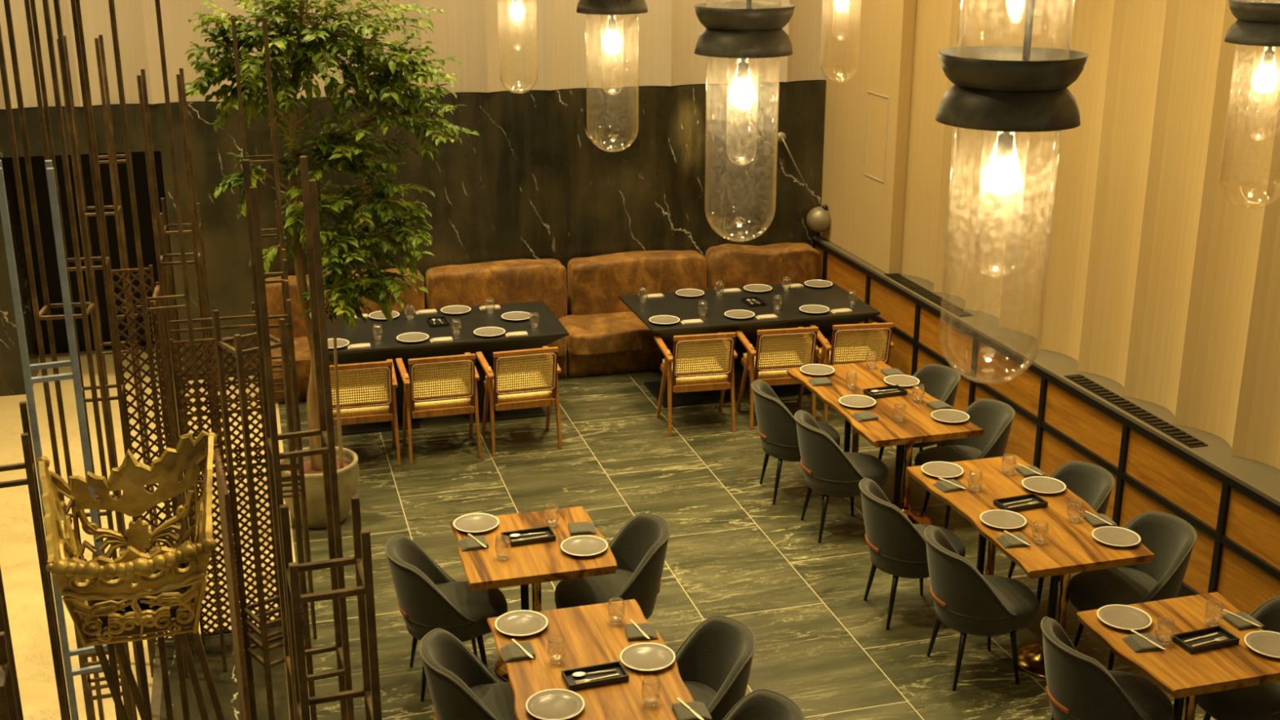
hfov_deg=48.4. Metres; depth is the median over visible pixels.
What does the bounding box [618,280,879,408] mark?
dining table
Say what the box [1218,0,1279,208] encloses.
pendant lamp
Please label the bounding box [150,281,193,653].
lattice screen
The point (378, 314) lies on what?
plate
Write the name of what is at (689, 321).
napkin
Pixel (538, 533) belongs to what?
spoon
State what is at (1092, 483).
tub chair
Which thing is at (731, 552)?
floor
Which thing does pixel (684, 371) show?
armchair
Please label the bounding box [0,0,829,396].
wall
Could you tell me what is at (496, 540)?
drinking glass
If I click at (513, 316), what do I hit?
plate
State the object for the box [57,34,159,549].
tower
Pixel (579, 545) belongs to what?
plate
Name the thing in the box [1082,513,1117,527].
napkin
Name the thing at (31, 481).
tower
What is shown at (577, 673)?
spoon
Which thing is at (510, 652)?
napkin
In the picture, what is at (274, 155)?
tower
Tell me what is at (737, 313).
plate
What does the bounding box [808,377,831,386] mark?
napkin
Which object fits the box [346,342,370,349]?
napkin
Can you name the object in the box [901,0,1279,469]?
wall
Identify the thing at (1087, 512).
table knife
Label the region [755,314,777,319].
napkin
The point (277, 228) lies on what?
tower
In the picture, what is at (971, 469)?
drinking glass
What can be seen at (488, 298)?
drinking glass
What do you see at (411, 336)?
plate
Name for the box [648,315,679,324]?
plate
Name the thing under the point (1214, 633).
table knife
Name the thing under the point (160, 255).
tower
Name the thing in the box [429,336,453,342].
napkin
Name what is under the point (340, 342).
plate
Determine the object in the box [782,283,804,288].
napkin
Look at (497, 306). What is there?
napkin
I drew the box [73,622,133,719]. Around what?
tower
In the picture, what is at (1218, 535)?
trim
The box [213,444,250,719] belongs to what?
metal rod
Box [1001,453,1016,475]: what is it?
drinking glass
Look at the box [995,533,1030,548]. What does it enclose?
napkin
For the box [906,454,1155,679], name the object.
dining table
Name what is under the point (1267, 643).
plate
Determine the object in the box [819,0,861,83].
pendant lamp
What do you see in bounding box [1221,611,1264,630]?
napkin
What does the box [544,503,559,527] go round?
drinking glass
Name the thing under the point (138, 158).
wall
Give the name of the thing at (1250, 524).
wood paneling
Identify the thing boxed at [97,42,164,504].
tower
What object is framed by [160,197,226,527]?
tower
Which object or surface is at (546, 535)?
fork
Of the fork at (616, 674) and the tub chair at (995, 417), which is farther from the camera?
the tub chair at (995, 417)
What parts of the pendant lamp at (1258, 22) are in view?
lamp shade, lamp shade, glass, bulb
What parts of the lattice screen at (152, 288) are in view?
post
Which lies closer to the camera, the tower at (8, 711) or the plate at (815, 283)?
the tower at (8, 711)
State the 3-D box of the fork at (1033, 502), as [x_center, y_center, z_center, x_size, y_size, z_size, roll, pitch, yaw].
[2.155,0.814,8.005,0.200,0.005,0.025,-7,19,-21]
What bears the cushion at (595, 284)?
on the banquette
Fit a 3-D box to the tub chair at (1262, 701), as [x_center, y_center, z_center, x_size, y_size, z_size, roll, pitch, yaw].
[2.962,1.590,6.795,0.626,0.802,0.545,-3,18,-10]
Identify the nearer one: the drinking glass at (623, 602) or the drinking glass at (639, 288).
the drinking glass at (623, 602)
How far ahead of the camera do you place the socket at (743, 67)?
4.85 m
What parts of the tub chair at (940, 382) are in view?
leg, leg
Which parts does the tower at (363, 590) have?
rod, rod, rod, rod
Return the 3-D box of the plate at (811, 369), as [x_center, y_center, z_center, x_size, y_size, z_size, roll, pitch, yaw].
[1.282,0.077,10.295,0.251,0.024,0.251,-14,23,-37]
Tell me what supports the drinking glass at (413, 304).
on the dining table at (549, 330)
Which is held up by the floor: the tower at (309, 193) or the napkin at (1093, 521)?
the tower at (309, 193)
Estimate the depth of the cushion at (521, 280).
12.61 m
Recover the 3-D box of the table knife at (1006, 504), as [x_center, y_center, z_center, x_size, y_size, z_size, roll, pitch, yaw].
[2.140,0.802,8.050,0.205,0.005,0.015,-8,20,-23]
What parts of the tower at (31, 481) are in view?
rod, rod, rod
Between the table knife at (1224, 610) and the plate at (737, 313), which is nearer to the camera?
the table knife at (1224, 610)
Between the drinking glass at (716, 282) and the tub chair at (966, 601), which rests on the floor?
the tub chair at (966, 601)
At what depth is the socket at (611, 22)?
6.64 m
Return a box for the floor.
[0,346,1216,719]
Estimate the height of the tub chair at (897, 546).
0.802 m
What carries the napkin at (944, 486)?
on the dining table at (1069, 547)
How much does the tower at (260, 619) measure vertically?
2.250 m
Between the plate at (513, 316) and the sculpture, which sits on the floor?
the sculpture
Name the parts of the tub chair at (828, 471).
leg, leg, leg, seat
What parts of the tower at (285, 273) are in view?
rod, rod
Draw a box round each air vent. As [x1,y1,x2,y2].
[884,273,973,317]
[1064,373,1208,448]
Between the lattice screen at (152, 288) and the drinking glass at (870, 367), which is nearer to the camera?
the lattice screen at (152, 288)
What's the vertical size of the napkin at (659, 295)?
0.015 m
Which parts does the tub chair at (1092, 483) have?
leg, leg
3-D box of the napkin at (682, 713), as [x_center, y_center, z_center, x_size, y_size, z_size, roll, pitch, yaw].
[0.218,1.476,5.973,0.140,0.020,0.130,-4,18,-13]
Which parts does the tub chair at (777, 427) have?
leg, leg, seat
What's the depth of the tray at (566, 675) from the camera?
6.24 m
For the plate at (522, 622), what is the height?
0.024 m
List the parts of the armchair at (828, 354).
leg, rail, arm, leg, seat, rail, cane panel, rail, arm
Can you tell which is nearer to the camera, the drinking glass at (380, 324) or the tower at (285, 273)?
the tower at (285, 273)
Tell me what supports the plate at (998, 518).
on the dining table at (1069, 547)
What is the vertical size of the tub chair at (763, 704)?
0.802 m
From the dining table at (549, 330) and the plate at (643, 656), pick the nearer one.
the plate at (643, 656)
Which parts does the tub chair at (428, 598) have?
leg, leg, seat, leg, leg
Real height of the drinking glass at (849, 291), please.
0.115 m
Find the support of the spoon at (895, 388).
in the tray at (902, 391)
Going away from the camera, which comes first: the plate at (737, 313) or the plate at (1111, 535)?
the plate at (1111, 535)
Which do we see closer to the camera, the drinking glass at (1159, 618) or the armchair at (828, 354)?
the drinking glass at (1159, 618)
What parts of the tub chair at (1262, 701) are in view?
leg, seat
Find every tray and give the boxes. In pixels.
[426,315,448,327]
[500,525,555,546]
[561,660,629,690]
[741,296,766,306]
[862,384,906,398]
[993,493,1048,511]
[1171,625,1239,653]
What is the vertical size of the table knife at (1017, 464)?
0.005 m
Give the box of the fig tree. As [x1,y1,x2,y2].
[184,0,479,528]
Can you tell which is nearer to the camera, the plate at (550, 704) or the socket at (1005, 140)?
the socket at (1005, 140)
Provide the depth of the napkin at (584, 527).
7.70 m
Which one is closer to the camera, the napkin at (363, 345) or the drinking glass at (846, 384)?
the drinking glass at (846, 384)
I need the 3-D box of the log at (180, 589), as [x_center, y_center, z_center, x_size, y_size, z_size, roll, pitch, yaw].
[-1.289,0.610,3.655,0.224,0.042,0.043,-5,19,-15]
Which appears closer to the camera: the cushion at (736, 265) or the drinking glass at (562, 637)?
the drinking glass at (562, 637)
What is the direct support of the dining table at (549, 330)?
on the floor
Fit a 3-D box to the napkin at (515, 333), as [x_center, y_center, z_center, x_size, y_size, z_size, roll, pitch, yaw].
[-0.970,-0.203,11.181,0.170,0.015,0.085,-4,18,-13]
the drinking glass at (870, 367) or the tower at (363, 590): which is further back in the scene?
the drinking glass at (870, 367)
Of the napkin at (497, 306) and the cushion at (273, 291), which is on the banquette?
the cushion at (273, 291)
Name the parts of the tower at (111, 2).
rod, rod, rod, rod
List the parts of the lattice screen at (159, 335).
post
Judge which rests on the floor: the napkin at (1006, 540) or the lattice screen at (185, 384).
the lattice screen at (185, 384)
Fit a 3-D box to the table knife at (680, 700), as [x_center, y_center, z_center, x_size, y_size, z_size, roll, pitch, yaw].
[0.211,1.465,5.965,0.015,0.005,0.205,-11,21,-30]
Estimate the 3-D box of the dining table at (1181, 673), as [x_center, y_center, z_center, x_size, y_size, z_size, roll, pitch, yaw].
[2.565,1.644,6.704,0.806,0.749,0.740,-5,19,-15]
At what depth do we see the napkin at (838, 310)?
11.80 m
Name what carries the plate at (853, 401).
on the dining table at (918, 425)
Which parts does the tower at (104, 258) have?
rod, rod, rod, rod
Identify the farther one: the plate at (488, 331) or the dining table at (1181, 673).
the plate at (488, 331)
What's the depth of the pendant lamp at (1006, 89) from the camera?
3.26 m
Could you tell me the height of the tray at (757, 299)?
0.024 m
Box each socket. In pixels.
[608,14,616,31]
[737,57,748,79]
[996,131,1013,157]
[1262,46,1274,65]
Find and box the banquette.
[265,242,837,402]
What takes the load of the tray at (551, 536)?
on the dining table at (537, 563)
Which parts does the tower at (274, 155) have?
rod, rod, rod, rod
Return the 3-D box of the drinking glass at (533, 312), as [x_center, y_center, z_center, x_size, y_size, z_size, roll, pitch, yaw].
[-0.842,-0.317,11.367,0.084,0.115,0.084,-5,19,-15]
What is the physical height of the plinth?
0.120 m
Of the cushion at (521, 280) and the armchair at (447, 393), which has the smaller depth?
the armchair at (447, 393)
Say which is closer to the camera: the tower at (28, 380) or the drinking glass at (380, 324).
the tower at (28, 380)
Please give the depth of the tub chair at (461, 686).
6.50 m
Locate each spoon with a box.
[509,532,546,537]
[572,669,616,676]
[871,388,897,391]
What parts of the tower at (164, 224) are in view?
rod, rod, rod, rod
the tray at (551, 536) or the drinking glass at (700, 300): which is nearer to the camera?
the tray at (551, 536)
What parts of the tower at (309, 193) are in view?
rod, rod, rod, rod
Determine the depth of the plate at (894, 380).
10.09 m
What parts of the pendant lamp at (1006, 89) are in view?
glass, glass, bulb, lamp shade, lamp shade, glass, stem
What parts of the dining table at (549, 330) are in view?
foot plate, foot plate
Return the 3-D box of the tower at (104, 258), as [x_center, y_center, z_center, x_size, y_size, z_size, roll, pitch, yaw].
[-2.760,-0.259,7.148,0.220,4.100,0.220,-5,19,-15]
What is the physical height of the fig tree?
3.792 m
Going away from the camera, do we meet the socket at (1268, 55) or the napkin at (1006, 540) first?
the socket at (1268, 55)
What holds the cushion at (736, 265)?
on the banquette
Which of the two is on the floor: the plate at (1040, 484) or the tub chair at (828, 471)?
the tub chair at (828, 471)
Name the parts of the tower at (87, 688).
rod, rod, rod, rod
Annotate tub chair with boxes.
[384,534,507,701]
[418,628,517,719]
[554,512,671,619]
[675,614,756,719]
[722,688,805,719]
[751,379,839,504]
[794,409,888,542]
[858,477,965,630]
[878,364,960,479]
[914,398,1015,528]
[924,524,1039,691]
[1007,460,1115,604]
[1040,616,1173,719]
[1068,511,1196,670]
[1196,595,1279,719]
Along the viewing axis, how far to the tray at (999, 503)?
8.03 m
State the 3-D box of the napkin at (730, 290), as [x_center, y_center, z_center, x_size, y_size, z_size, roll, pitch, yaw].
[0.792,-0.606,12.430,0.170,0.015,0.085,-4,18,-13]
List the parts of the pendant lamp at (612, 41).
glass, lamp shade, bulb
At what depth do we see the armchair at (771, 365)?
11.20 m
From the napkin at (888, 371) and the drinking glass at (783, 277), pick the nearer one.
the napkin at (888, 371)
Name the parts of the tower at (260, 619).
rod, rod, rod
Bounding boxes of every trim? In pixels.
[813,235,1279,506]
[813,239,1279,597]
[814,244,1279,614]
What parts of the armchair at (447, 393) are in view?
arm, leg, leg, rail, rail, cane panel, seat, rail, rail, rail, leg, arm, leg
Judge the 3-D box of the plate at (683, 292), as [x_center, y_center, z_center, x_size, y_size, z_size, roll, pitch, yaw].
[0.432,-0.574,12.312,0.251,0.024,0.251,-6,19,-18]
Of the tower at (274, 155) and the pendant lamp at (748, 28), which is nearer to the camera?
the pendant lamp at (748, 28)
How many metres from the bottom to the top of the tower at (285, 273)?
2.140 m
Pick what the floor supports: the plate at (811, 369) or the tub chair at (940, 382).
the tub chair at (940, 382)
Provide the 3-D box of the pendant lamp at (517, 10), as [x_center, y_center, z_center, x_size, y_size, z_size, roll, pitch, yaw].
[-0.778,-3.443,8.609,0.342,3.624,0.342,-10,20,-28]
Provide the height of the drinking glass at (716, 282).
0.115 m
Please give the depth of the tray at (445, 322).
11.50 m
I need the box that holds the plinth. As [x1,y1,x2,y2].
[151,626,290,719]
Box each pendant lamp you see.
[497,0,537,93]
[576,0,648,151]
[693,0,795,241]
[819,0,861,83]
[935,0,1088,384]
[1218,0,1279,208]
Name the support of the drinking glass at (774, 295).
on the dining table at (833, 296)
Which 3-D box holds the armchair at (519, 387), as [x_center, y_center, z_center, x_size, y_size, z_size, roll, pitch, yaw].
[-0.919,0.248,10.908,0.574,0.838,0.556,-5,19,-16]
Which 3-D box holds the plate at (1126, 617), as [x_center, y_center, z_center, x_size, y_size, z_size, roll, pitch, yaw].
[2.293,1.225,6.740,0.251,0.024,0.251,-11,21,-30]
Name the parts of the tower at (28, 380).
rod, rod, rod, rod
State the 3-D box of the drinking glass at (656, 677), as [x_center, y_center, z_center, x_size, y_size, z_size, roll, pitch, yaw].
[0.046,1.406,6.031,0.084,0.115,0.084,-5,19,-15]
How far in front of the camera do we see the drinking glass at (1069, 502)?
7.82 m
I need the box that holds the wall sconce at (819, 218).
[775,132,831,231]
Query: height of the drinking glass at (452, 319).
0.115 m
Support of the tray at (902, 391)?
on the dining table at (918, 425)
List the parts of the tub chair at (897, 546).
leg, leg, leg, seat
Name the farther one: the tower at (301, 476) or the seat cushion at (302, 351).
the seat cushion at (302, 351)
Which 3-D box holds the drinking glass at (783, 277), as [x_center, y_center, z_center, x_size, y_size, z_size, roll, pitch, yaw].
[1.277,-0.658,12.424,0.084,0.115,0.084,-5,19,-15]
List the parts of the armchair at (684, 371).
leg, arm, rail, leg, seat, rail, rail, cane panel, rail, leg, arm, rail, leg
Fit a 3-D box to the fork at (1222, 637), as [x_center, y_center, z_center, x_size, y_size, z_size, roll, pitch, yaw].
[2.610,1.292,6.525,0.200,0.005,0.025,-7,19,-21]
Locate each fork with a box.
[511,534,547,541]
[574,673,618,683]
[1008,501,1039,507]
[1191,635,1226,647]
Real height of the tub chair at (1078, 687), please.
0.802 m
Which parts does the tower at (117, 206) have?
rod, rod, rod, rod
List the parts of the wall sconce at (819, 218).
arm, knob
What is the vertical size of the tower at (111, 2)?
3.980 m
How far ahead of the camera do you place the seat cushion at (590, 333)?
12.47 m
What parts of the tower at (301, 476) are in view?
rod, rod, rod, rod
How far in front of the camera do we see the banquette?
12.69 m
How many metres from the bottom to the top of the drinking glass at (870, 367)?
0.115 m
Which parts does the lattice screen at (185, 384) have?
post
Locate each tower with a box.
[0,160,121,719]
[0,400,71,719]
[0,631,17,719]
[24,0,155,676]
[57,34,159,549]
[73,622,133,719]
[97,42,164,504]
[108,0,226,677]
[137,67,228,596]
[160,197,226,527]
[212,309,316,719]
[231,14,307,575]
[241,155,354,719]
[251,280,317,639]
[260,200,296,449]
[264,248,309,593]
[279,494,382,719]
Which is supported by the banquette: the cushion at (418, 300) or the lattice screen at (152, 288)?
the cushion at (418, 300)
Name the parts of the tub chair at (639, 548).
seat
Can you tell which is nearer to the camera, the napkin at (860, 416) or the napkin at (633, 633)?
the napkin at (633, 633)
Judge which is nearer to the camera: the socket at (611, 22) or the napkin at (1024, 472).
the socket at (611, 22)
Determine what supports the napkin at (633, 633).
on the dining table at (590, 637)
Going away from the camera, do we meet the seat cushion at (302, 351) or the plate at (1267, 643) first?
the plate at (1267, 643)
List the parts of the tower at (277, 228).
rod, rod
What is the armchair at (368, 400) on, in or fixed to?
on the floor
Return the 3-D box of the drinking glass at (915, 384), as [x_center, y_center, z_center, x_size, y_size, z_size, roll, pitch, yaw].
[1.894,0.227,9.683,0.084,0.115,0.084,-5,19,-15]
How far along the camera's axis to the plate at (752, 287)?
12.49 m
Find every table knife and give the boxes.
[467,533,487,547]
[511,638,533,657]
[629,619,649,639]
[676,697,703,719]
[938,477,966,488]
[1003,498,1031,505]
[1003,530,1030,545]
[1017,463,1042,475]
[1084,511,1112,524]
[1130,629,1166,649]
[1184,632,1217,642]
[1222,608,1262,626]
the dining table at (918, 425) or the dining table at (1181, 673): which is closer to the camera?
the dining table at (1181, 673)
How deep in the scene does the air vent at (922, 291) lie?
11.59 m
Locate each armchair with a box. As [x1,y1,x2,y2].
[329,359,400,466]
[395,352,481,464]
[475,346,562,456]
[653,331,737,436]
[735,326,819,429]
[809,322,893,423]
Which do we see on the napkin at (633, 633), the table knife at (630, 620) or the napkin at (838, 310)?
the table knife at (630, 620)
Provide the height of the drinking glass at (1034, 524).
0.115 m
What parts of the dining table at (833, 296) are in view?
foot plate, foot plate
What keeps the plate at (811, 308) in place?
on the dining table at (833, 296)
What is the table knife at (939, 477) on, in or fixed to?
on the napkin at (944, 486)
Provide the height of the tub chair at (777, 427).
0.802 m
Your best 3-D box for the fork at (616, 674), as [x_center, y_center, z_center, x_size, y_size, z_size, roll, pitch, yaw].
[-0.186,1.391,6.218,0.200,0.005,0.025,-7,19,-20]
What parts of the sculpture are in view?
panel, leg, leg, panel, panel, leg, support frame, floor plate, leg, leg, leg, leg, panel, leg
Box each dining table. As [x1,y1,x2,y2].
[326,301,568,435]
[449,506,617,681]
[486,599,694,719]
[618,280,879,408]
[786,360,984,524]
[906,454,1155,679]
[1076,591,1279,719]
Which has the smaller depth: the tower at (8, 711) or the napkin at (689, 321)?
the tower at (8, 711)
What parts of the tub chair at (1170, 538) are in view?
leg, leg, seat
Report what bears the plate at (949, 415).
on the dining table at (918, 425)
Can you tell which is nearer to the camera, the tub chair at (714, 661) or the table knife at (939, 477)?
the tub chair at (714, 661)
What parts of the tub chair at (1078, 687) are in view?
seat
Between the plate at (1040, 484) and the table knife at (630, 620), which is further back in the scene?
the plate at (1040, 484)
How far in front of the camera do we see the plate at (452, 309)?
11.83 m
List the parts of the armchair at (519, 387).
arm, leg, rail, leg, seat, rail, rail, rail, cane panel, leg, arm, rail, leg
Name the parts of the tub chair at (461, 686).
seat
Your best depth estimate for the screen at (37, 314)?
6.29 m
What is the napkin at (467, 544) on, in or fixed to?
on the dining table at (537, 563)
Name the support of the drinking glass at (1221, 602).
on the dining table at (1181, 673)
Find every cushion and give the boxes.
[265,271,344,338]
[270,336,364,380]
[344,267,424,315]
[426,258,567,319]
[558,311,679,355]
[567,249,706,315]
[705,242,819,289]
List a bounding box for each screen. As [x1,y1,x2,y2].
[0,0,142,719]
[111,265,186,643]
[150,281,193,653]
[169,314,282,642]
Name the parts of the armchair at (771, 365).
leg, arm, rail, leg, seat, rail, rail, cane panel, rail, leg, arm, leg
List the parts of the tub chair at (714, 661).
seat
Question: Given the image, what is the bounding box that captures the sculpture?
[35,430,225,719]
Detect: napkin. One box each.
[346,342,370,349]
[354,313,368,318]
[415,309,436,314]
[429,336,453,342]
[457,535,488,551]
[479,304,500,310]
[499,641,535,662]
[505,331,528,337]
[568,521,596,535]
[624,622,657,640]
[642,293,664,298]
[671,700,712,719]
[680,319,702,324]
[720,288,741,293]
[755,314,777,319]
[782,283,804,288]
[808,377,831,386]
[830,307,853,314]
[850,411,878,422]
[880,368,904,376]
[925,400,953,410]
[932,479,965,493]
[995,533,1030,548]
[1014,465,1046,477]
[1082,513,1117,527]
[1121,633,1164,652]
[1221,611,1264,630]
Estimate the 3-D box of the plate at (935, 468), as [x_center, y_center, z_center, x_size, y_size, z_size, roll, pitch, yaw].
[1.802,0.661,8.487,0.251,0.024,0.251,-12,21,-32]
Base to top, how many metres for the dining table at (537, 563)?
0.749 m
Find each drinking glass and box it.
[372,324,382,340]
[404,304,415,319]
[450,319,462,334]
[484,297,495,313]
[494,534,511,559]
[528,311,539,328]
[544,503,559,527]
[546,635,565,664]
[607,597,625,624]
[638,288,648,302]
[640,675,660,706]
[697,300,707,315]
[714,281,724,296]
[772,295,782,310]
[781,277,791,291]
[845,371,857,389]
[847,290,857,305]
[866,351,877,368]
[893,402,906,422]
[911,383,924,402]
[968,469,982,491]
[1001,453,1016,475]
[1031,520,1048,544]
[1066,498,1082,522]
[1155,616,1174,644]
[1204,599,1222,626]
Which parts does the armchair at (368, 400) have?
cane panel, seat, rail, rail, rail, rail, arm, leg, leg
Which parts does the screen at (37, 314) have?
rod, rod, rod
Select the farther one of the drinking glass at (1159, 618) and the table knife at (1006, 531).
the table knife at (1006, 531)
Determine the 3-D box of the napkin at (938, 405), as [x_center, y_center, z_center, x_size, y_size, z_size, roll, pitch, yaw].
[2.022,0.307,9.595,0.140,0.020,0.130,-7,19,-20]
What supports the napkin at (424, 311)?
on the dining table at (549, 330)
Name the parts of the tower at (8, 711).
rod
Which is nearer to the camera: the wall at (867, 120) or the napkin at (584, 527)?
the napkin at (584, 527)
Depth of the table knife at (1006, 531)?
7.57 m
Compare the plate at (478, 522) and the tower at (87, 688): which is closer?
the tower at (87, 688)
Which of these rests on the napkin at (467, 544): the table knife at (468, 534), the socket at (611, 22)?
the table knife at (468, 534)
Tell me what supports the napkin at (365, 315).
on the dining table at (549, 330)
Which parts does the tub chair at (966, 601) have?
leg, leg, leg, seat, leg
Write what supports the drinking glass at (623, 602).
on the dining table at (590, 637)
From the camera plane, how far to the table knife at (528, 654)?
6.45 m
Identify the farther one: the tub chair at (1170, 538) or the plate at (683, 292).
the plate at (683, 292)
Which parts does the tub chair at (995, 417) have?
leg, leg, seat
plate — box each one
[327,338,349,348]
[368,311,399,319]
[396,332,429,342]
[440,305,471,314]
[453,512,499,532]
[473,326,505,336]
[494,609,548,635]
[501,311,532,320]
[525,688,584,719]
[560,535,608,555]
[619,642,675,671]
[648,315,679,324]
[675,288,704,297]
[724,309,755,319]
[743,284,772,292]
[799,304,829,313]
[800,364,835,375]
[804,280,832,288]
[839,395,875,407]
[884,374,919,386]
[920,461,964,477]
[930,408,969,422]
[979,509,1026,528]
[1021,475,1066,493]
[1091,526,1141,546]
[1096,604,1152,630]
[1244,631,1279,657]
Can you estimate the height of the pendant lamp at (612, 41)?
3.624 m
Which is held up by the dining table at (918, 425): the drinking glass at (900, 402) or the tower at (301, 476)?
the drinking glass at (900, 402)
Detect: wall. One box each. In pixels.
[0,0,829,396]
[10,151,180,355]
[820,0,916,273]
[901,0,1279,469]
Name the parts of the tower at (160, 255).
rod, rod, rod, rod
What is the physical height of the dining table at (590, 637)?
0.749 m
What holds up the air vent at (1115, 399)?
attached to the wall at (1161, 286)
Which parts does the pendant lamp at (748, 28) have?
glass, glass, bulb, lamp shade, lamp shade, stem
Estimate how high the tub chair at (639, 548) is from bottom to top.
0.802 m
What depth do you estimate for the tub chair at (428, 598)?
7.41 m
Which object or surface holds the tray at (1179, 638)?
on the dining table at (1181, 673)
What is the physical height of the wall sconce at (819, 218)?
0.940 m
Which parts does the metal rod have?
post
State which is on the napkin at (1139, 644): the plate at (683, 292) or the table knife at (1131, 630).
the table knife at (1131, 630)
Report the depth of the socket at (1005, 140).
3.39 m

